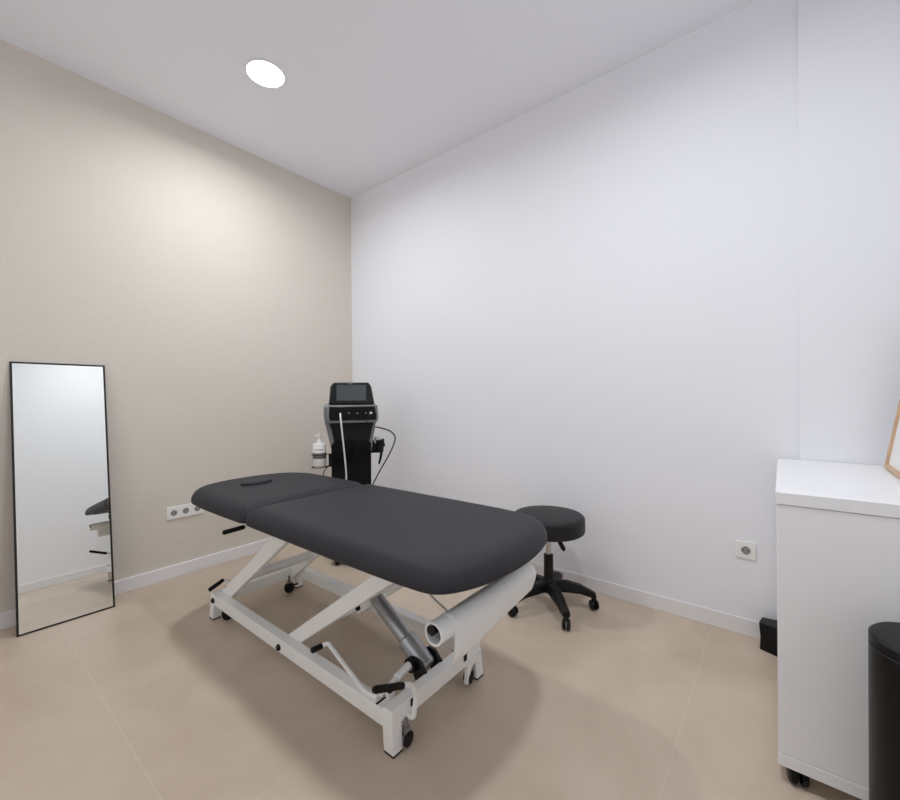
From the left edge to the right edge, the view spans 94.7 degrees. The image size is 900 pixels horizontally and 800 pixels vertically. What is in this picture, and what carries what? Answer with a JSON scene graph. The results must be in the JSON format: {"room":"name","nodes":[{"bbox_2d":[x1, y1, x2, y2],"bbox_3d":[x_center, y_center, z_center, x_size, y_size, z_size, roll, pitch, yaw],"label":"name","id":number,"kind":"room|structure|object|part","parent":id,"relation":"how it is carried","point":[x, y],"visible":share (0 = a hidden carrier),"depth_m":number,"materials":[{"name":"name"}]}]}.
{"room":"examination room","nodes":[
{"label":"examination room","id":0,"kind":"room"},
{"bbox_2d":[0,39,351,612],"bbox_3d":[-2.148,-0.350,2.473,0.085,3.075,4.000,0,0,39],"label":"wall","id":1,"kind":"structure","parent":0,"point":[209,278],"depth_m":2.73,"materials":[{"name":"beige paint"}]},
{"bbox_2d":[0,537,271,629],"bbox_3d":[-2.125,1.146,2.409,0.018,0.083,3.900,0,0,39],"label":"baseboard","id":2,"kind":"structure","parent":1,"relation":"attached to","point":[8,618],"depth_m":2.76,"materials":[{"name":"white paint"}]},
{"bbox_2d":[166,503,203,519],"bbox_3d":[-1.802,0.751,2.820,0.011,0.082,0.224,0,0,39],"label":"wall socket","id":3,"kind":"object","parent":1,"relation":"attached to","point":[185,510],"visible":0.9,"depth_m":2.80,"materials":[{"name":"white plastic"}]},
{"bbox_2d":[0,0,756,198],"bbox_3d":[-0.732,-1.944,1.256,3.830,0.100,4.100,0,0,39],"label":"ceiling","id":4,"kind":"structure","parent":0,"point":[373,91],"depth_m":2.30,"materials":[{"name":"white paint"}]},
{"bbox_2d":[245,58,285,87],"bbox_3d":[-1.070,-1.893,2.405,0.220,0.008,0.220,0,0,39],"label":"recessed light","id":5,"kind":"object","parent":4,"relation":"in","point":[264,72],"visible":1,"depth_m":2.40,"materials":[{"name":"white plastic"}]},
{"bbox_2d":[0,543,861,799],"bbox_3d":[-0.703,1.230,1.271,3.830,0.100,4.100,0,0,39],"label":"floor","id":6,"kind":"structure","parent":0,"point":[147,696],"depth_m":1.58,"materials":[{"name":"beige tile"}]},
{"bbox_2d":[9,361,114,637],"bbox_3d":[-2.123,0.492,2.281,0.192,1.395,0.395,0,0,39],"label":"leaning mirror","id":7,"kind":"object","parent":6,"relation":"on","point":[62,523],"visible":1,"depth_m":2.26,"materials":[{"name":"black mirror"}]},
{"bbox_2d":[311,382,395,564],"bbox_3d":[-0.722,0.523,3.030,0.462,1.298,0.463,0,0,37],"label":"medical device machine","id":8,"kind":"object","parent":6,"relation":"on","point":[351,412],"visible":0.72,"depth_m":2.93,"materials":[{"name":"black plastic"}]},
{"bbox_2d":[313,434,325,466],"bbox_3d":[-0.935,0.360,2.969,0.093,0.232,0.093,-1,0,-13],"label":"pump bottle","id":9,"kind":"object","parent":8,"relation":"attached to","point":[319,448],"visible":1,"depth_m":2.93,"materials":[{"name":"white plastic"}]},
{"bbox_3d":[-0.705,0.231,2.967,0.327,0.177,0.030,-1,0,-13],"label":"neck panel","id":10,"kind":"part","parent":8,"relation":"part of","materials":[{"name":"black plastic"}]},
{"bbox_3d":[-0.702,0.682,2.965,0.276,0.800,0.038,-1,0,-13],"label":"panel","id":11,"kind":"part","parent":8,"relation":"part of","materials":[{"name":"black plastic"}]},
{"bbox_3d":[-0.683,0.094,2.917,0.324,0.096,0.038,-1,0,-13],"label":"control panel","id":12,"kind":"part","parent":8,"relation":"part of","materials":[{"name":"black plastic"}]},
{"bbox_2d":[191,472,546,758],"bbox_3d":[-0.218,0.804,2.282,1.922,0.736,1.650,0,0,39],"label":"table","id":13,"kind":"object","parent":6,"relation":"on","point":[428,544],"visible":0.97,"depth_m":1.60,"materials":[{"name":"grey leather"}]},
{"bbox_3d":[-1.271,1.128,2.250,0.049,0.094,0.049,0,0,39],"label":"leg","id":14,"kind":"part","parent":13,"relation":"part of","materials":[{"name":"white metal"}]},
{"bbox_3d":[-0.962,0.821,2.052,0.715,0.552,0.032,0,0,39],"label":"lifting arm","id":15,"kind":"part","parent":13,"relation":"part of","materials":[{"name":"white metal"}]},
{"bbox_3d":[-0.963,1.123,2.612,0.051,0.094,0.049,0,0,39],"label":"leg","id":16,"kind":"part","parent":13,"relation":"part of","materials":[{"name":"white metal"}]},
{"bbox_3d":[-0.717,0.817,2.358,0.715,0.552,0.032,0,0,39],"label":"lifting arm","id":17,"kind":"part","parent":13,"relation":"part of","materials":[{"name":"white metal"}]},
{"bbox_3d":[-0.428,0.814,1.623,0.760,0.571,0.032,0,0,39],"label":"lifting arm","id":18,"kind":"part","parent":13,"relation":"part of","materials":[{"name":"white metal"}]},
{"bbox_3d":[-0.584,1.061,2.003,1.419,0.068,0.515,0,0,39],"label":"frame","id":19,"kind":"part","parent":13,"relation":"part of","materials":[{"name":"white metal"}]},
{"bbox_3d":[-0.382,1.008,1.557,0.034,0.057,0.376,-1,0,-45],"label":"foot lever","id":20,"kind":"part","parent":13,"relation":"part of","materials":[{"name":"white metal"}]},
{"bbox_3d":[-0.182,0.810,1.930,0.760,0.571,0.032,0,0,39],"label":"lifting arm","id":21,"kind":"part","parent":13,"relation":"part of","materials":[{"name":"white metal"}]},
{"bbox_3d":[-0.192,1.122,1.388,0.054,0.094,0.045,0,0,39],"label":"leg","id":22,"kind":"part","parent":13,"relation":"part of","materials":[{"name":"white metal"}]},
{"bbox_3d":[-0.199,1.010,1.502,0.028,0.035,0.166,0,0,32],"label":"linkage rod","id":23,"kind":"part","parent":13,"relation":"part of","materials":[{"name":"white metal"}]},
{"bbox_3d":[-0.150,0.998,1.377,0.054,0.171,0.088,0,0,39],"label":"foot lever","id":24,"kind":"part","parent":13,"relation":"part of","materials":[{"name":"white metal"}]},
{"bbox_3d":[-0.119,1.031,1.577,0.089,0.085,0.014,0,0,39],"label":"motor mount","id":25,"kind":"part","parent":13,"relation":"part of","materials":[{"name":"black plastic"}]},
{"bbox_3d":[0.127,0.642,1.382,0.029,0.029,0.578,0,0,39],"label":"roll holder rod","id":26,"kind":"part","parent":13,"relation":"part of","materials":[{"name":"black plastic"}]},
{"bbox_3d":[-0.063,1.030,1.647,0.089,0.085,0.014,0,0,39],"label":"motor mount","id":27,"kind":"part","parent":13,"relation":"part of","materials":[{"name":"black plastic"}]},
{"bbox_3d":[0.105,1.118,1.759,0.054,0.094,0.051,0,0,39],"label":"leg","id":28,"kind":"part","parent":13,"relation":"part of","materials":[{"name":"white metal"}]},
{"bbox_2d":[425,562,535,665],"bbox_3d":[0.128,0.690,1.372,0.070,0.140,0.550,0,0,39],"label":"paper roll","id":29,"kind":"object","parent":13,"relation":"hanging from","point":[469,621],"visible":0.94,"depth_m":1.29,"materials":[{"name":"white paper"}]},
{"bbox_2d":[508,505,598,630],"bbox_3d":[0.556,0.899,2.358,0.514,0.530,0.507,0,0,39],"label":"stool","id":30,"kind":"object","parent":6,"relation":"on","point":[561,524],"visible":0.74,"depth_m":2.28,"materials":[{"name":"black leather"}]},
{"bbox_3d":[0.435,1.057,2.283,0.232,0.085,0.054,-1,0,-25],"label":"leg","id":31,"kind":"part","parent":30,"relation":"part of","materials":[{"name":"black plastic"}]},
{"bbox_3d":[0.465,1.056,2.440,0.054,0.085,0.232,-1,0,-43],"label":"leg","id":32,"kind":"part","parent":30,"relation":"part of","materials":[{"name":"black plastic"}]},
{"bbox_3d":[0.555,0.686,2.340,0.398,0.104,0.398,0,0,39],"label":"seat","id":33,"kind":"part","parent":30,"relation":"part of","materials":[{"name":"black leather"}]},
{"bbox_3d":[0.623,1.055,2.461,0.054,0.085,0.232,0,0,29],"label":"leg","id":34,"kind":"part","parent":30,"relation":"part of","materials":[{"name":"black plastic"}]},
{"bbox_3d":[0.575,1.056,2.206,0.054,0.085,0.232,-1,0,-7],"label":"leg","id":35,"kind":"part","parent":30,"relation":"part of","materials":[{"name":"black plastic"}]},
{"bbox_3d":[0.692,1.055,2.316,0.232,0.085,0.054,0,0,11],"label":"leg","id":36,"kind":"part","parent":30,"relation":"part of","materials":[{"name":"black plastic"}]},
{"bbox_2d":[759,617,777,656],"bbox_3d":[1.499,1.092,1.905,0.124,0.130,0.095,0,0,39],"label":"box","id":37,"kind":"object","parent":6,"relation":"on","point":[768,627],"visible":0.53,"depth_m":1.90,"materials":[{"name":"black plastic"}]},
{"bbox_2d":[775,459,899,799],"bbox_3d":[1.447,0.717,1.449,0.475,0.885,0.853,0,0,39],"label":"base cabinet","id":38,"kind":"object","parent":6,"relation":"on","point":[838,524],"visible":0.97,"depth_m":1.20,"materials":[{"name":"white laminate"}]},
{"bbox_2d":[884,398,899,477],"bbox_3d":[1.620,-0.046,1.426,0.118,0.635,0.460,0,0,39],"label":"picture frame","id":39,"kind":"object","parent":38,"relation":"on","point":[892,462],"visible":1,"depth_m":1.60,"materials":[{"name":"brown wood"}]},
{"bbox_2d":[868,622,899,799],"bbox_3d":[1.109,0.863,0.954,0.204,0.605,0.204,0,0,39],"label":"waste bin","id":40,"kind":"object","parent":6,"relation":"on","point":[883,637],"visible":1,"depth_m":0.96,"materials":[{"name":"black"}]},
{"bbox_3d":[1.106,0.574,0.952,0.204,0.027,0.204,0,0,39],"label":"bin lid","id":41,"kind":"part","parent":40,"relation":"part of","materials":[{"name":"black plastic"}]},
{"bbox_2d":[351,0,799,621],"bbox_3d":[0.566,-0.376,2.798,3.745,3.075,0.100,0,0,39],"label":"wall","id":42,"kind":"structure","parent":0,"point":[587,303],"depth_m":2.40,"materials":[{"name":"white paint"}]},
{"bbox_2d":[532,562,759,638],"bbox_3d":[0.357,1.121,2.915,3.225,0.083,0.006,0,0,39],"label":"baseboard","id":43,"kind":"structure","parent":42,"relation":"attached to","point":[733,623],"depth_m":2.25,"materials":[{"name":"white paint"}]},
{"bbox_2d":[736,540,755,559],"bbox_3d":[1.451,0.736,2.031,0.082,0.082,0.011,0,0,39],"label":"wall socket","id":44,"kind":"object","parent":42,"relation":"attached to","point":[747,550],"visible":1,"depth_m":2.03,"materials":[{"name":"white plastic"}]},
{"bbox_2d":[798,0,899,464],"bbox_3d":[1.752,-0.382,1.765,0.402,3.075,0.030,0,0,39],"label":"wall","id":45,"kind":"structure","parent":42,"relation":"attached to","point":[849,50],"depth_m":1.77,"materials":[{"name":"white paint"}]}
]}

